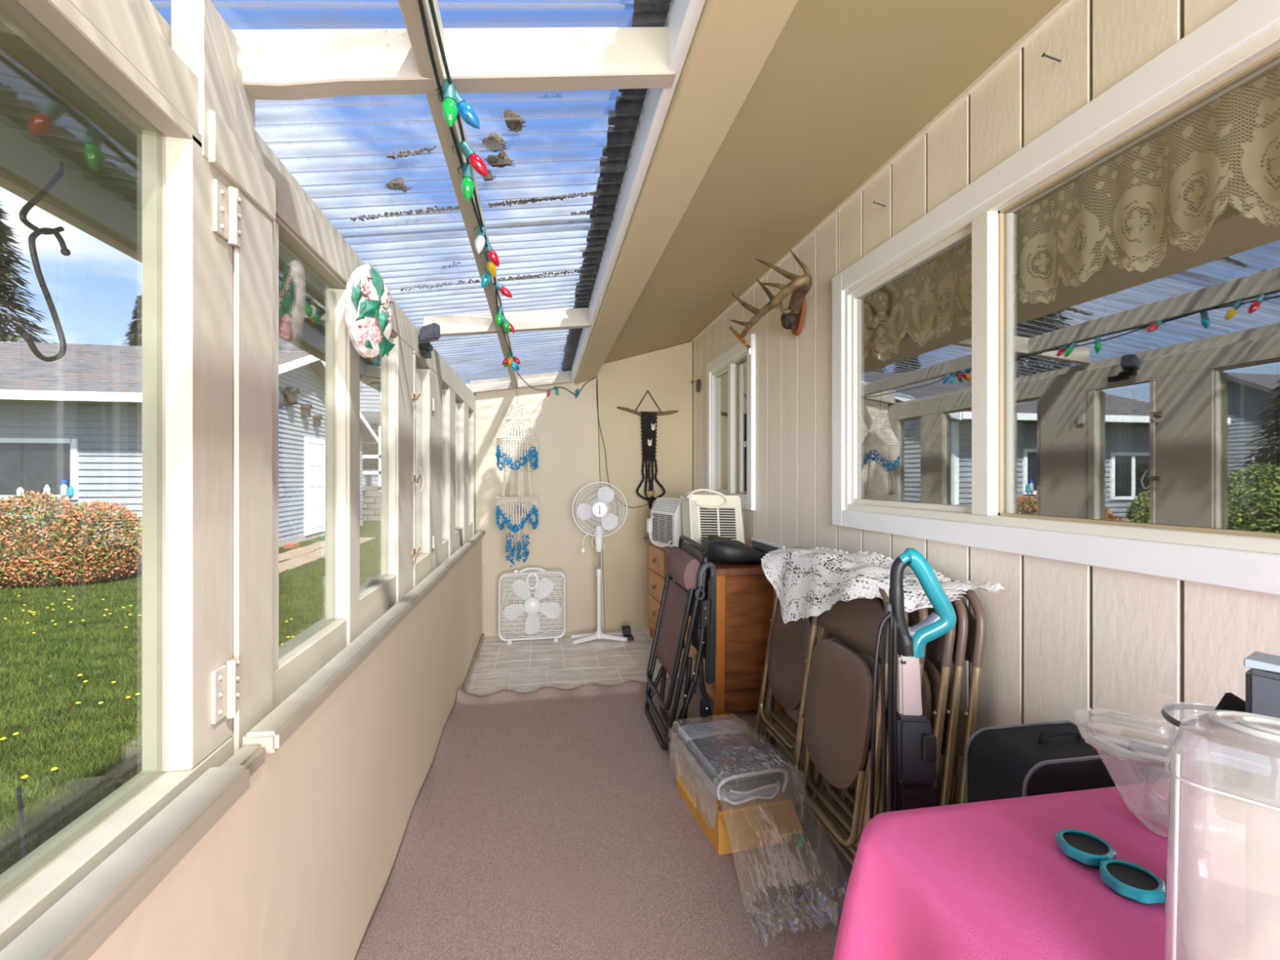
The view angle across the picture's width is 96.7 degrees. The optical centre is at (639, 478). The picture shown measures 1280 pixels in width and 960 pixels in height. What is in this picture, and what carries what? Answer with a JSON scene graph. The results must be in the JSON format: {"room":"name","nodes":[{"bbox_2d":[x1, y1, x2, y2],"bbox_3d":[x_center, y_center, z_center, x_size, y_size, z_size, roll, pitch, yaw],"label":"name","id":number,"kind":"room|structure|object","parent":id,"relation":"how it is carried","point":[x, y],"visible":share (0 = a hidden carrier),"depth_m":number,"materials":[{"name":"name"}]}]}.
{"room":"sunroom","nodes":[
{"label":"sunroom","id":0,"kind":"room"},
{"bbox_2d":[88,537,482,959],"bbox_3d":[-0.788,0.958,1.506,0.090,0.985,6.440,0,0,-10],"label":"wall","id":1,"kind":"structure","parent":0,"point":[300,867],"depth_m":1.29,"materials":[{"name":"beige paint"}]},
{"bbox_2d":[0,764,249,959],"bbox_3d":[-0.399,0.453,-0.398,0.060,0.042,2.555,0,0,-10],"label":"window sill","id":2,"kind":"structure","parent":1,"relation":"attached to","point":[82,921],"depth_m":0.63,"materials":[{"name":"beige paint"}]},
{"bbox_2d":[0,0,275,951],"bbox_3d":[-0.605,-0.050,0.339,0.076,1.065,1.552,0,0,-10],"label":"window","id":3,"kind":"structure","parent":1,"relation":"in","point":[191,213],"depth_m":0.85,"materials":[{"name":"beige paint"}]},
{"bbox_2d":[221,745,264,777],"bbox_3d":[-0.639,0.462,0.908,0.040,0.036,0.090,0,0,-10],"label":"trim","id":4,"kind":"structure","parent":1,"relation":"attached to","point":[252,757],"depth_m":0.92,"materials":[{"name":"beige paint"}]},
{"bbox_2d":[230,220,275,755],"bbox_3d":[-0.741,-0.025,1.051,0.055,1.019,0.165,0,0,-10],"label":"trim","id":5,"kind":"structure","parent":1,"relation":"attached to","point":[273,222],"depth_m":1.13,"materials":[{"name":"beige paint"}]},
{"bbox_2d":[233,187,272,754],"bbox_3d":[-0.706,-0.010,1.041,0.009,0.980,0.129,0,0,-10],"label":"wooden post","id":6,"kind":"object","parent":1,"relation":"attached to","point":[253,261],"depth_m":1.02,"materials":[{"name":"beige paint"}]},
{"bbox_2d":[275,216,346,708],"bbox_3d":[-0.797,-0.025,1.352,0.049,1.016,0.441,0,0,-10],"label":"window","id":7,"kind":"structure","parent":1,"relation":"in","point":[299,659],"depth_m":1.54,"materials":[{"name":"beige paint"}]},
{"bbox_2d":[343,263,395,358],"bbox_3d":[-0.728,-0.453,1.539,0.044,0.259,0.138,0,0,27],"label":"plaque","id":8,"kind":"object","parent":7,"relation":"hanging from","point":[368,315],"visible":1,"depth_m":1.52,"materials":[{"name":"ceramic"}]},
{"bbox_2d":[356,330,368,345],"bbox_3d":[-0.728,-0.371,1.499,0.008,0.038,0.037,0,0,28],"label":"flower","id":9,"kind":"object","parent":8,"relation":"on","point":[362,336],"depth_m":1.50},
{"bbox_2d":[359,280,371,297],"bbox_3d":[-0.730,-0.505,1.511,0.009,0.043,0.043,0,0,28],"label":"flower","id":10,"kind":"object","parent":8,"relation":"on","point":[365,286],"depth_m":1.51,"materials":[{"name":"paint"}]},
{"bbox_2d":[358,316,378,339],"bbox_3d":[-0.721,-0.403,1.518,0.009,0.063,0.066,0,0,27],"label":"flower","id":11,"kind":"object","parent":8,"relation":"on","point":[368,326],"depth_m":1.52,"materials":[{"name":"paint"}]},
{"bbox_2d":[381,308,392,322],"bbox_3d":[-0.697,-0.451,1.570,0.009,0.043,0.043,0,0,26],"label":"flower","id":12,"kind":"object","parent":8,"relation":"on","point":[386,313],"depth_m":1.56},
{"bbox_2d":[328,287,359,645],"bbox_3d":[-0.840,-0.025,1.614,0.055,1.019,0.084,0,0,-10],"label":"trim","id":13,"kind":"structure","parent":1,"relation":"attached to","point":[353,356],"depth_m":1.61,"materials":[{"name":"beige paint"}]},
{"bbox_2d":[242,567,448,753],"bbox_3d":[-0.795,0.447,1.845,0.056,0.037,1.810,0,0,-10],"label":"trim","id":14,"kind":"structure","parent":1,"relation":"attached to","point":[277,726],"depth_m":1.24,"materials":[{"name":"beige paint"}]},
{"bbox_2d":[359,330,395,635],"bbox_3d":[-0.890,-0.025,1.884,0.049,1.016,0.460,0,0,-10],"label":"window","id":15,"kind":"structure","parent":1,"relation":"in","point":[377,595],"depth_m":2.09,"materials":[{"name":"beige paint"}]},
{"bbox_2d":[394,335,413,603],"bbox_3d":[-0.950,-0.025,2.242,0.055,1.019,0.260,0,0,-10],"label":"trim","id":16,"kind":"structure","parent":1,"relation":"attached to","point":[404,353],"depth_m":2.22,"materials":[{"name":"beige paint"}]},
{"bbox_2d":[411,351,435,588],"bbox_3d":[-0.990,-0.025,2.564,0.087,1.016,0.487,0,0,-10],"label":"window","id":17,"kind":"structure","parent":1,"relation":"in","point":[421,395],"depth_m":2.70,"materials":[{"name":"beige paint"}]},
{"bbox_2d":[431,369,442,572],"bbox_3d":[-1.067,-0.025,2.910,0.055,1.019,0.328,0,0,-10],"label":"trim","id":18,"kind":"structure","parent":1,"relation":"attached to","point":[437,382],"depth_m":2.92,"materials":[{"name":"beige paint"}]},
{"bbox_2d":[442,382,448,562],"bbox_3d":[-1.121,-0.025,3.199,0.049,1.016,0.254,0,0,-10],"label":"window","id":19,"kind":"structure","parent":1,"relation":"in","point":[445,392],"depth_m":3.32,"materials":[{"name":"beige paint"}]},
{"bbox_2d":[446,386,455,557],"bbox_3d":[-1.160,-0.025,3.438,0.055,1.019,0.225,0,0,-10],"label":"trim","id":20,"kind":"structure","parent":1,"relation":"attached to","point":[451,540],"depth_m":3.41,"materials":[{"name":"beige paint"}]},
{"bbox_2d":[455,395,462,551],"bbox_3d":[-1.218,-0.025,3.751,0.049,1.016,0.404,0,0,-10],"label":"window","id":21,"kind":"structure","parent":1,"relation":"in","point":[459,406],"depth_m":3.89,"materials":[{"name":"beige paint"}]},
{"bbox_2d":[438,530,485,571],"bbox_3d":[-1.127,0.445,3.716,0.050,0.034,1.970,0,0,-10],"label":"trim","id":22,"kind":"structure","parent":1,"relation":"attached to","point":[449,563],"depth_m":3.35,"materials":[{"name":"beige paint"}]},
{"bbox_2d":[457,401,468,545],"bbox_3d":[-1.272,-0.025,4.076,0.055,1.019,0.250,0,0,-10],"label":"trim","id":23,"kind":"structure","parent":1,"relation":"attached to","point":[465,407],"depth_m":4.04,"materials":[{"name":"beige paint"}]},
{"bbox_2d":[468,408,472,540],"bbox_3d":[-1.327,-0.025,4.366,0.049,1.016,0.334,0,0,-10],"label":"window","id":24,"kind":"structure","parent":1,"relation":"in","point":[470,415],"depth_m":4.52,"materials":[{"name":"beige paint"}]},
{"bbox_2d":[468,411,475,536],"bbox_3d":[-1.365,-0.025,4.603,0.055,1.019,0.140,0,0,-10],"label":"trim","id":25,"kind":"structure","parent":1,"relation":"attached to","point":[473,412],"depth_m":4.54,"materials":[{"name":"beige paint"}]},
{"bbox_2d":[462,633,484,691],"bbox_3d":[-1.162,1.284,4.019,0.040,0.027,1.320,0,0,-10],"label":"baseboard","id":26,"kind":"structure","parent":1,"relation":"attached to","point":[474,661],"depth_m":3.92,"materials":[{"name":"beige paint"}]},
{"bbox_2d":[0,0,1075,393],"bbox_3d":[0.722,-1.238,1.873,4.330,1.245,7.240,0,0,-10],"label":"ceiling","id":27,"kind":"structure","parent":0,"point":[741,128],"depth_m":1.47,"materials":[{"name":"paint"}]},
{"bbox_2d":[18,161,71,361],"bbox_3d":[-1.160,-0.467,1.110,0.016,0.478,0.110,0,0,-10],"label":"hook","id":28,"kind":"object","parent":27,"relation":"hanging from","point":[28,337],"visible":0.98,"depth_m":1.10,"materials":[{"name":"metal"}]},
{"bbox_2d":[383,177,413,191],"bbox_3d":[-0.701,-0.847,1.643,0.083,0.035,0.049,0,0,-10],"label":"clump","id":29,"kind":"object","parent":27,"relation":"on","point":[393,185],"visible":0.94,"depth_m":1.63,"materials":[{"name":"plant"}]},
{"bbox_2d":[479,132,507,151],"bbox_3d":[-0.386,-0.888,1.506,0.073,0.038,0.060,0,0,-10],"label":"clump","id":30,"kind":"object","parent":27,"relation":"on","point":[491,138],"visible":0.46,"depth_m":1.49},
{"bbox_2d":[482,151,515,167],"bbox_3d":[-0.393,-0.888,1.586,0.089,0.041,0.054,0,0,-10],"label":"clump","id":31,"kind":"object","parent":27,"relation":"on","point":[502,157],"visible":0.93,"depth_m":1.57,"materials":[{"name":"plant"}]},
{"bbox_2d":[417,0,595,398],"bbox_3d":[-0.404,-0.754,1.581,0.552,0.199,6.434,0,0,-4],"label":"string lights","id":32,"kind":"object","parent":27,"relation":"hanging from","point":[454,106],"visible":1,"depth_m":1.26,"materials":[{"name":"multicoloured plastic"}]},
{"bbox_2d":[435,81,457,127],"bbox_3d":[-0.360,-0.696,1.062,0.041,0.084,0.030,0,0,-10],"label":"bulb","id":33,"kind":"object","parent":32,"relation":"attached to","point":[449,95],"depth_m":1.05,"materials":[{"name":"glass"}]},
{"bbox_2d":[437,89,479,128],"bbox_3d":[-0.346,-0.709,1.087,0.077,0.069,0.031,0,0,-10],"label":"bulb","id":34,"kind":"object","parent":32,"relation":"attached to","point":[466,112],"depth_m":1.08,"materials":[{"name":"glass"}]},
{"bbox_2d":[457,162,474,201],"bbox_3d":[-0.411,-0.696,1.341,0.038,0.084,0.030,0,0,-10],"label":"bulb","id":35,"kind":"object","parent":32,"relation":"attached to","point":[467,184],"depth_m":1.33,"materials":[{"name":"glass"}]},
{"bbox_2d":[451,140,488,177],"bbox_3d":[-0.377,-0.709,1.260,0.077,0.069,0.032,0,0,-10],"label":"bulb","id":36,"kind":"object","parent":32,"relation":"attached to","point":[476,162],"depth_m":1.25,"materials":[{"name":"plastic"}]},
{"bbox_2d":[473,224,485,253],"bbox_3d":[-0.469,-0.696,1.660,0.034,0.084,0.029,0,0,-10],"label":"bulb","id":37,"kind":"object","parent":32,"relation":"attached to","point":[479,242],"depth_m":1.65,"materials":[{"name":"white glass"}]},
{"bbox_2d":[480,266,491,288],"bbox_3d":[-0.530,-0.700,1.975,0.044,0.082,0.030,0,0,-10],"label":"bulb","id":38,"kind":"object","parent":32,"relation":"attached to","point":[486,278],"depth_m":1.97,"materials":[{"name":"plastic"}]},
{"bbox_2d":[480,250,496,277],"bbox_3d":[-0.495,-0.703,1.858,0.051,0.078,0.048,0,0,-10],"label":"bulb","id":39,"kind":"object","parent":32,"relation":"attached to","point":[491,267],"depth_m":1.85,"materials":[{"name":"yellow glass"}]},
{"bbox_2d":[484,240,499,266],"bbox_3d":[-0.473,-0.705,1.778,0.066,0.075,0.037,0,0,-10],"label":"bulb","id":40,"kind":"object","parent":32,"relation":"attached to","point":[492,255],"depth_m":1.77,"materials":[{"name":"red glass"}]},
{"bbox_2d":[494,306,502,326],"bbox_3d":[-0.608,-0.696,2.450,0.034,0.083,0.030,0,0,-10],"label":"bulb","id":41,"kind":"object","parent":32,"relation":"attached to","point":[499,318],"depth_m":2.44,"materials":[{"name":"glass"}]},
{"bbox_2d":[488,281,512,297],"bbox_3d":[-0.527,-0.715,2.152,0.089,0.058,0.030,0,0,-10],"label":"bulb","id":42,"kind":"object","parent":32,"relation":"attached to","point":[504,291],"depth_m":2.14,"materials":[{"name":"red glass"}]},
{"bbox_2d":[502,315,510,333],"bbox_3d":[-0.622,-0.704,2.590,0.055,0.076,0.047,0,0,-10],"label":"bulb","id":43,"kind":"object","parent":32,"relation":"attached to","point":[506,325],"depth_m":2.59,"materials":[{"name":"plastic"}]},
{"bbox_2d":[500,109,526,133],"bbox_3d":[-0.317,-0.896,1.425,0.063,0.041,0.076,0,0,-10],"label":"clump","id":44,"kind":"object","parent":27,"relation":"on","point":[515,125],"visible":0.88,"depth_m":1.42,"materials":[{"name":"plant"}]},
{"bbox_2d":[495,382,538,567],"bbox_3d":[-0.931,-0.043,4.324,0.316,1.419,0.316,0,0,35],"label":"wind chime","id":45,"kind":"object","parent":27,"relation":"hanging from","point":[524,454],"visible":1,"depth_m":4.26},
{"bbox_2d":[464,628,693,695],"bbox_3d":[0.134,1.375,1.719,2.000,0.150,6.540,0,0,-10],"label":"floor","id":46,"kind":"structure","parent":0,"point":[525,665],"depth_m":4.00,"materials":[{"name":"tile"}]},
{"bbox_2d":[497,567,565,644],"bbox_3d":[-0.864,1.008,4.569,0.530,0.584,0.158,0,0,-10],"label":"box fan","id":47,"kind":"object","parent":46,"relation":"on","point":[531,606],"visible":1,"depth_m":4.55,"materials":[{"name":"white plastic"}]},
{"bbox_2d":[502,574,561,633],"bbox_3d":[-0.873,1.016,4.617,0.480,0.454,0.033,0,0,-10],"label":"grille","id":48,"kind":"object","parent":47,"relation":"attached to","point":[544,580],"depth_m":4.59,"materials":[{"name":"white plastic"}]},
{"bbox_2d":[571,481,627,644],"bbox_3d":[-0.325,0.662,4.560,0.446,1.272,0.257,0,0,-10],"label":"pedestal fan","id":49,"kind":"object","parent":46,"relation":"on","point":[600,508],"visible":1,"depth_m":4.51,"materials":[{"name":"white plastic"}]},
{"bbox_2d":[572,481,627,537],"bbox_3d":[-0.315,0.245,4.490,0.435,0.438,0.091,0,0,-10],"label":"grille","id":50,"kind":"object","parent":49,"relation":"attached to","point":[599,508],"depth_m":4.50,"materials":[{"name":"white plastic"}]},
{"bbox_2d":[355,677,856,959],"bbox_3d":[0.222,1.249,1.217,1.798,0.090,4.721,0,0,-10],"label":"carpet","id":51,"kind":"object","parent":46,"relation":"on","point":[545,823],"visible":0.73,"depth_m":1.92,"materials":[{"name":"carpet"}]},
{"bbox_2d":[644,535,715,753],"bbox_3d":[0.196,0.798,2.912,0.269,0.971,0.602,0,0,-10],"label":"recliner","id":52,"kind":"object","parent":51,"relation":"on","point":[692,593],"visible":0.97,"depth_m":2.69,"materials":[{"name":"fabric"}]},
{"bbox_2d":[665,546,701,591],"bbox_3d":[0.215,0.454,2.896,0.097,0.174,0.437,0,0,-10],"label":"pillow","id":53,"kind":"object","parent":52,"relation":"on","point":[683,565],"depth_m":2.79,"materials":[{"name":"fabric"}]},
{"bbox_2d":[675,751,803,854],"bbox_3d":[0.354,1.211,2.142,0.284,0.150,0.531,0,0,-16],"label":"cardboard box","id":54,"kind":"object","parent":51,"relation":"on","point":[753,824],"visible":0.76,"depth_m":1.97,"materials":[{"name":"cardboard"}]},
{"bbox_2d":[668,713,846,940],"bbox_3d":[0.409,1.137,2.014,0.400,0.273,0.866,0,0,-16],"label":"plastic sheet","id":55,"kind":"object","parent":51,"relation":"on","point":[733,766],"visible":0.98,"depth_m":2.09,"materials":[{"name":"clear plastic"}]},
{"bbox_2d":[752,549,828,796],"bbox_3d":[0.674,0.811,2.550,0.169,0.963,0.505,0,0,-10],"label":"folding chair","id":56,"kind":"object","parent":51,"relation":"on","point":[788,644],"visible":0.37,"depth_m":2.56,"materials":[{"name":"brown metal"}]},
{"bbox_2d":[760,546,834,791],"bbox_3d":[0.719,0.810,2.595,0.153,0.965,0.505,0,0,-11],"label":"folding chair","id":57,"kind":"object","parent":51,"relation":"on","point":[773,713],"visible":0.14,"depth_m":2.65,"materials":[{"name":"brown metal"}]},
{"bbox_2d":[787,568,893,866],"bbox_3d":[0.667,0.810,1.930,0.161,0.964,0.505,0,0,-10],"label":"folding chair","id":58,"kind":"object","parent":51,"relation":"on","point":[835,717],"visible":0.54,"depth_m":1.89,"materials":[{"name":"brown metal"}]},
{"bbox_2d":[795,568,908,847],"bbox_3d":[0.716,0.810,1.954,0.154,0.965,0.505,0,0,-11],"label":"folding chair","id":59,"kind":"object","parent":51,"relation":"on","point":[868,658],"visible":0.15,"depth_m":1.91,"materials":[{"name":"brown metal"}]},
{"bbox_2d":[816,569,928,824],"bbox_3d":[0.769,0.810,1.926,0.154,0.965,0.505,0,0,-9],"label":"folding chair","id":60,"kind":"object","parent":51,"relation":"on","point":[915,618],"visible":0.11,"depth_m":1.91,"materials":[{"name":"brown metal"}]},
{"bbox_2d":[833,574,955,833],"bbox_3d":[0.830,0.811,1.900,0.164,0.964,0.505,0,0,-10],"label":"folding chair","id":61,"kind":"object","parent":51,"relation":"on","point":[940,649],"visible":0.1,"depth_m":1.68,"materials":[{"name":"brown metal"}]},
{"bbox_2d":[844,573,968,813],"bbox_3d":[0.873,0.810,1.905,0.154,0.965,0.505,0,0,-10],"label":"folding chair","id":62,"kind":"object","parent":51,"relation":"on","point":[946,762],"visible":0.19,"depth_m":1.68,"materials":[{"name":"brown metal"}]},
{"bbox_2d":[760,546,1004,623],"bbox_3d":[0.779,0.431,2.076,0.327,0.302,1.040,0,0,-10],"label":"lace cloth","id":63,"kind":"object","parent":62,"relation":"on","point":[806,583],"visible":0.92,"depth_m":2.04,"materials":[{"name":"fabric"}]},
{"bbox_2d":[869,547,956,819],"bbox_3d":[0.629,0.723,1.294,0.232,1.129,0.182,0,0,4],"label":"vacuum cleaner","id":64,"kind":"object","parent":51,"relation":"on","point":[912,744],"visible":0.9,"depth_m":1.27,"materials":[{"name":"black plastic"}]},
{"bbox_2d":[903,570,986,804],"bbox_3d":[0.920,0.809,1.893,0.151,0.965,0.505,0,0,-10],"label":"folding chair","id":65,"kind":"object","parent":51,"relation":"on","point":[976,634],"visible":0.21,"depth_m":1.68,"materials":[{"name":"brown metal"}]},
{"bbox_2d":[964,720,1146,803],"bbox_3d":[0.939,0.929,1.298,0.308,0.719,0.172,0,0,-10],"label":"suitcase","id":66,"kind":"object","parent":51,"relation":"on","point":[1037,758],"visible":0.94,"depth_m":1.25,"materials":[{"name":"black fabric"}]},
{"bbox_3d":[0.862,0.927,0.309,0.735,0.722,1.410,0,0,-10],"label":"side table","id":67,"kind":"object","parent":51,"relation":"on","visible":0},
{"bbox_2d":[832,776,1248,959],"bbox_3d":[0.820,0.790,0.306,0.858,0.504,1.615,0,0,-10],"label":"tablecloth","id":68,"kind":"object","parent":67,"relation":"on","point":[992,879],"depth_m":0.82,"materials":[{"name":"pink fabric"}]},
{"bbox_2d":[1071,707,1245,848],"bbox_3d":[0.905,0.486,0.874,0.377,0.146,0.208,0,0,30],"label":"glass bowl","id":69,"kind":"object","parent":68,"relation":"on","point":[1236,830],"visible":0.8,"depth_m":0.91,"materials":[{"name":"glass"}]},
{"bbox_2d":[1160,703,1245,891],"bbox_3d":[0.777,0.432,0.752,0.132,0.255,0.134,0,0,-10],"label":"clear jar","id":70,"kind":"object","parent":68,"relation":"on","point":[1165,711],"visible":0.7,"depth_m":0.77,"materials":[{"name":"plastic"}]},
{"bbox_2d":[1163,706,1179,891],"bbox_3d":[0.777,0.440,0.751,0.128,0.240,0.128,0,0,-10],"label":"jar","id":71,"kind":"object","parent":70,"relation":"on","point":[1166,709],"depth_m":0.78,"materials":[{"name":"clear plastic"}]},
{"bbox_2d":[1205,692,1245,825],"bbox_3d":[0.781,0.360,0.723,0.018,0.163,0.088,0,0,-44],"label":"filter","id":72,"kind":"object","parent":70,"relation":"in","point":[1227,761],"visible":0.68,"depth_m":0.73,"materials":[{"name":"plastic"}]},
{"bbox_2d":[1164,711,1279,959],"bbox_3d":[0.619,0.400,0.550,0.110,0.320,0.162,0,0,-42],"label":"plastic container","id":73,"kind":"object","parent":68,"relation":"on","point":[1243,717],"visible":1,"depth_m":0.60,"materials":[{"name":"plastic"}]},
{"bbox_2d":[1244,651,1279,959],"bbox_3d":[0.745,0.383,0.660,0.094,0.353,0.053,0,0,-39],"label":"grey nozzle","id":74,"kind":"object","parent":68,"relation":"on","point":[1263,679],"visible":1,"depth_m":0.64,"materials":[{"name":"plastic"}]},
{"bbox_2d":[644,536,782,719],"bbox_3d":[0.413,0.890,3.878,0.468,0.820,1.725,0,0,-10],"label":"dresser","id":75,"kind":"object","parent":46,"relation":"on","point":[744,595],"visible":0.6,"depth_m":3.07,"materials":[{"name":"brown wood"}]},
{"bbox_2d":[646,491,720,547],"bbox_3d":[0.282,0.298,4.097,0.412,0.395,0.470,0,0,-24],"label":"air conditioner","id":76,"kind":"object","parent":75,"relation":"on","point":[664,527],"visible":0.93,"depth_m":4.01,"materials":[{"name":"plastic"}]},
{"bbox_2d":[681,488,744,544],"bbox_3d":[0.461,0.275,3.652,0.384,0.421,0.284,0,0,-10],"label":"air conditioner","id":77,"kind":"object","parent":75,"relation":"on","point":[704,516],"visible":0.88,"depth_m":3.54,"materials":[{"name":"plastic"}]},
{"bbox_2d":[701,534,768,562],"bbox_3d":[0.543,0.404,3.284,0.383,0.145,0.345,0,0,-10],"label":"shoulder bag","id":78,"kind":"object","parent":75,"relation":"on","point":[722,549],"visible":0.9,"depth_m":3.13,"materials":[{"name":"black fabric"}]},
{"bbox_2d":[751,537,785,561],"bbox_3d":[0.740,0.422,3.313,0.015,0.109,0.470,0,0,-10],"label":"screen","id":79,"kind":"object","parent":75,"relation":"on","point":[767,546],"visible":0.46,"depth_m":3.33,"materials":[{"name":"plastic"}]},
{"bbox_2d":[473,342,692,635],"bbox_3d":[-0.473,0.070,4.883,2.100,2.660,0.127,0,0,-10],"label":"wall","id":80,"kind":"structure","parent":0,"point":[571,456],"depth_m":4.84,"materials":[{"name":"paint"}]},
{"bbox_2d":[170,0,236,186],"bbox_3d":[-0.708,-0.630,0.927,0.046,0.260,0.102,0,0,-10],"label":"trim","id":81,"kind":"structure","parent":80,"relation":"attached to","point":[200,36],"depth_m":0.89,"materials":[{"name":"beige paint"}]},
{"bbox_2d":[0,0,419,370],"bbox_3d":[-0.863,-0.616,1.493,0.058,0.164,6.440,0,0,-10],"label":"trim","id":82,"kind":"structure","parent":80,"relation":"attached to","point":[148,10],"depth_m":0.85,"materials":[{"name":"beige paint"}]},
{"bbox_2d":[236,65,254,156],"bbox_3d":[-0.725,-0.650,1.013,0.042,0.140,0.073,0,0,-10],"label":"trim","id":83,"kind":"structure","parent":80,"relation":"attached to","point":[245,101],"depth_m":1.01,"materials":[{"name":"beige paint"}]},
{"bbox_2d":[68,0,475,413],"bbox_3d":[-0.812,-0.607,1.502,0.040,0.145,6.440,0,0,-10],"label":"beam","id":84,"kind":"structure","parent":80,"relation":"attached to","point":[120,22],"depth_m":0.87,"materials":[{"name":"beige paint"}]},
{"bbox_2d":[418,322,439,358],"bbox_3d":[-0.926,-0.613,2.519,0.089,0.125,0.197,0,0,-10],"label":"floodlight","id":85,"kind":"object","parent":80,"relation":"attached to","point":[430,332],"visible":1,"depth_m":2.45,"materials":[{"name":"grey plastic"}]},
{"bbox_2d":[617,390,678,508],"bbox_3d":[0.073,-0.251,4.862,0.533,1.017,0.119,0,0,-7],"label":"macrame hanging","id":86,"kind":"object","parent":80,"relation":"hanging from","point":[649,455],"visible":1,"depth_m":4.87,"materials":[{"name":"fabric"}]},
{"bbox_2d":[692,0,1279,782],"bbox_3d":[1.072,0.050,1.859,0.106,2.700,6.490,0,0,-10],"label":"wall","id":87,"kind":"structure","parent":0,"point":[1062,638],"depth_m":1.60,"materials":[{"name":"paint"}]},
{"bbox_2d":[706,333,755,510],"bbox_3d":[0.655,-0.352,4.034,0.092,1.105,0.970,0,0,-10],"label":"window","id":88,"kind":"structure","parent":87,"relation":"in","point":[731,362],"depth_m":3.96,"materials":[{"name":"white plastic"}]},
{"bbox_2d":[729,249,812,338],"bbox_3d":[0.680,-0.891,2.739,0.353,0.386,0.521,0,0,-10],"label":"antler mount","id":89,"kind":"object","parent":87,"relation":"attached to","point":[792,317],"visible":0.99,"depth_m":2.72,"materials":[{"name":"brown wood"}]},
{"bbox_2d":[831,0,1279,595],"bbox_3d":[1.131,-0.347,1.331,0.092,1.115,2.530,0,0,-10],"label":"window","id":90,"kind":"structure","parent":87,"relation":"in","point":[1242,42],"depth_m":1.60,"materials":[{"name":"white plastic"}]},
{"bbox_2d":[864,239,971,361],"bbox_3d":[1.063,-0.647,2.131,0.068,0.307,0.790,0,0,-10],"label":"lace valance","id":91,"kind":"object","parent":90,"relation":"hanging from","point":[965,291],"visible":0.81,"depth_m":2.14,"materials":[{"name":"fabric"}]},
{"bbox_2d":[1013,66,1279,304],"bbox_3d":[1.272,-0.647,0.934,0.065,0.306,1.600,0,0,-10],"label":"lace valance","id":92,"kind":"object","parent":90,"relation":"hanging from","point":[1254,174],"visible":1,"depth_m":1.34,"materials":[{"name":"fabric"}]},
{"bbox_2d":[723,62,1279,533],"bbox_3d":[2.211,-0.025,2.237,2.270,2.750,7.040,0,0,-10],"label":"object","id":93,"kind":"structure","parent":0,"point":[1152,396],"depth_m":3.40,"materials":[{"name":"glass"}]},
{"label":"outside","id":94,"kind":"structure","parent":0,"visible":0},
{"bbox_2d":[278,537,375,573],"bbox_3d":[-6.411,1.440,11.011,1.035,0.020,5.510,0,0,-10],"label":"path","id":95,"kind":"structure","parent":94,"point":[308,553],"depth_m":10.55,"materials":[{"name":"concrete"}]},
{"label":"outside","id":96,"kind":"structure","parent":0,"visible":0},
{"bbox_2d":[0,520,381,874],"bbox_3d":[-13.312,1.600,17.967,100.000,0.300,100.000,0,0,-10],"label":"ground","id":97,"kind":"structure","parent":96,"point":[370,528],"depth_m":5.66,"materials":[{"name":"plant"}]},
{"bbox_2d":[16,786,26,858],"bbox_3d":[-0.736,0.417,0.678,0.022,0.096,0.004,0,0,24],"label":"metal stake","id":98,"kind":"object","parent":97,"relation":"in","point":[19,793],"visible":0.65,"depth_m":0.68,"materials":[{"name":"metal"}]},
{"bbox_2d":[0,200,57,342],"bbox_3d":[-17.679,-3.327,15.005,5.725,9.646,5.770,0,0,-34],"label":"conifer","id":99,"kind":"object","parent":97,"relation":"on","point":[6,289],"visible":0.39,"depth_m":15.43,"materials":[{"name":"green plant"}]},
{"bbox_2d":[0,489,142,587],"bbox_3d":[-8.490,0.821,7.843,2.894,1.330,1.198,0,0,-12],"label":"shrub","id":100,"kind":"object","parent":97,"relation":"on","point":[69,560],"visible":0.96,"depth_m":7.71,"materials":[{"name":"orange plant"}]},
{"bbox_2d":[121,294,142,346],"bbox_3d":[-19.894,-3.050,22.902,3.569,9.000,3.646,0,0,16],"label":"conifer","id":101,"kind":"object","parent":97,"relation":"on","point":[136,326],"visible":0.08,"depth_m":22.60,"materials":[{"name":"green plant"}]},
{"bbox_2d":[0,341,379,572],"bbox_3d":[-10.525,-0.750,12.745,6.200,4.400,9.950,0,0,-10],"label":"neighboring house","id":102,"kind":"structure","parent":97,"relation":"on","point":[76,418],"depth_m":8.75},
{"bbox_2d":[283,386,300,404],"bbox_3d":[-7.516,-1.793,12.284,0.238,0.366,0.289,0,0,-10],"label":"birdhouse","id":103,"kind":"object","parent":102,"relation":"attached to","point":[290,393],"visible":1,"depth_m":12.19,"materials":[{"name":"brown wood"}]},
{"bbox_2d":[300,404,313,417],"bbox_3d":[-7.684,-1.571,13.118,0.196,0.301,0.238,0,0,-10],"label":"birdhouse","id":104,"kind":"object","parent":102,"relation":"attached to","point":[305,409],"visible":1,"depth_m":13.04,"materials":[{"name":"brown wood"}]},
{"bbox_2d":[278,337,381,509],"bbox_3d":[-12.206,-2.750,24.964,6.600,8.300,8.600,0,0,-10],"label":"house","id":105,"kind":"structure","parent":97,"relation":"on","point":[370,397],"depth_m":22.44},
{"bbox_2d":[362,491,381,520],"bbox_3d":[-9.162,0.945,19.457,3.890,1.010,0.329,0,0,-10],"label":"stone wall","id":106,"kind":"structure","parent":97,"relation":"on","point":[371,500],"depth_m":19.32,"materials":[{"name":"stone"}]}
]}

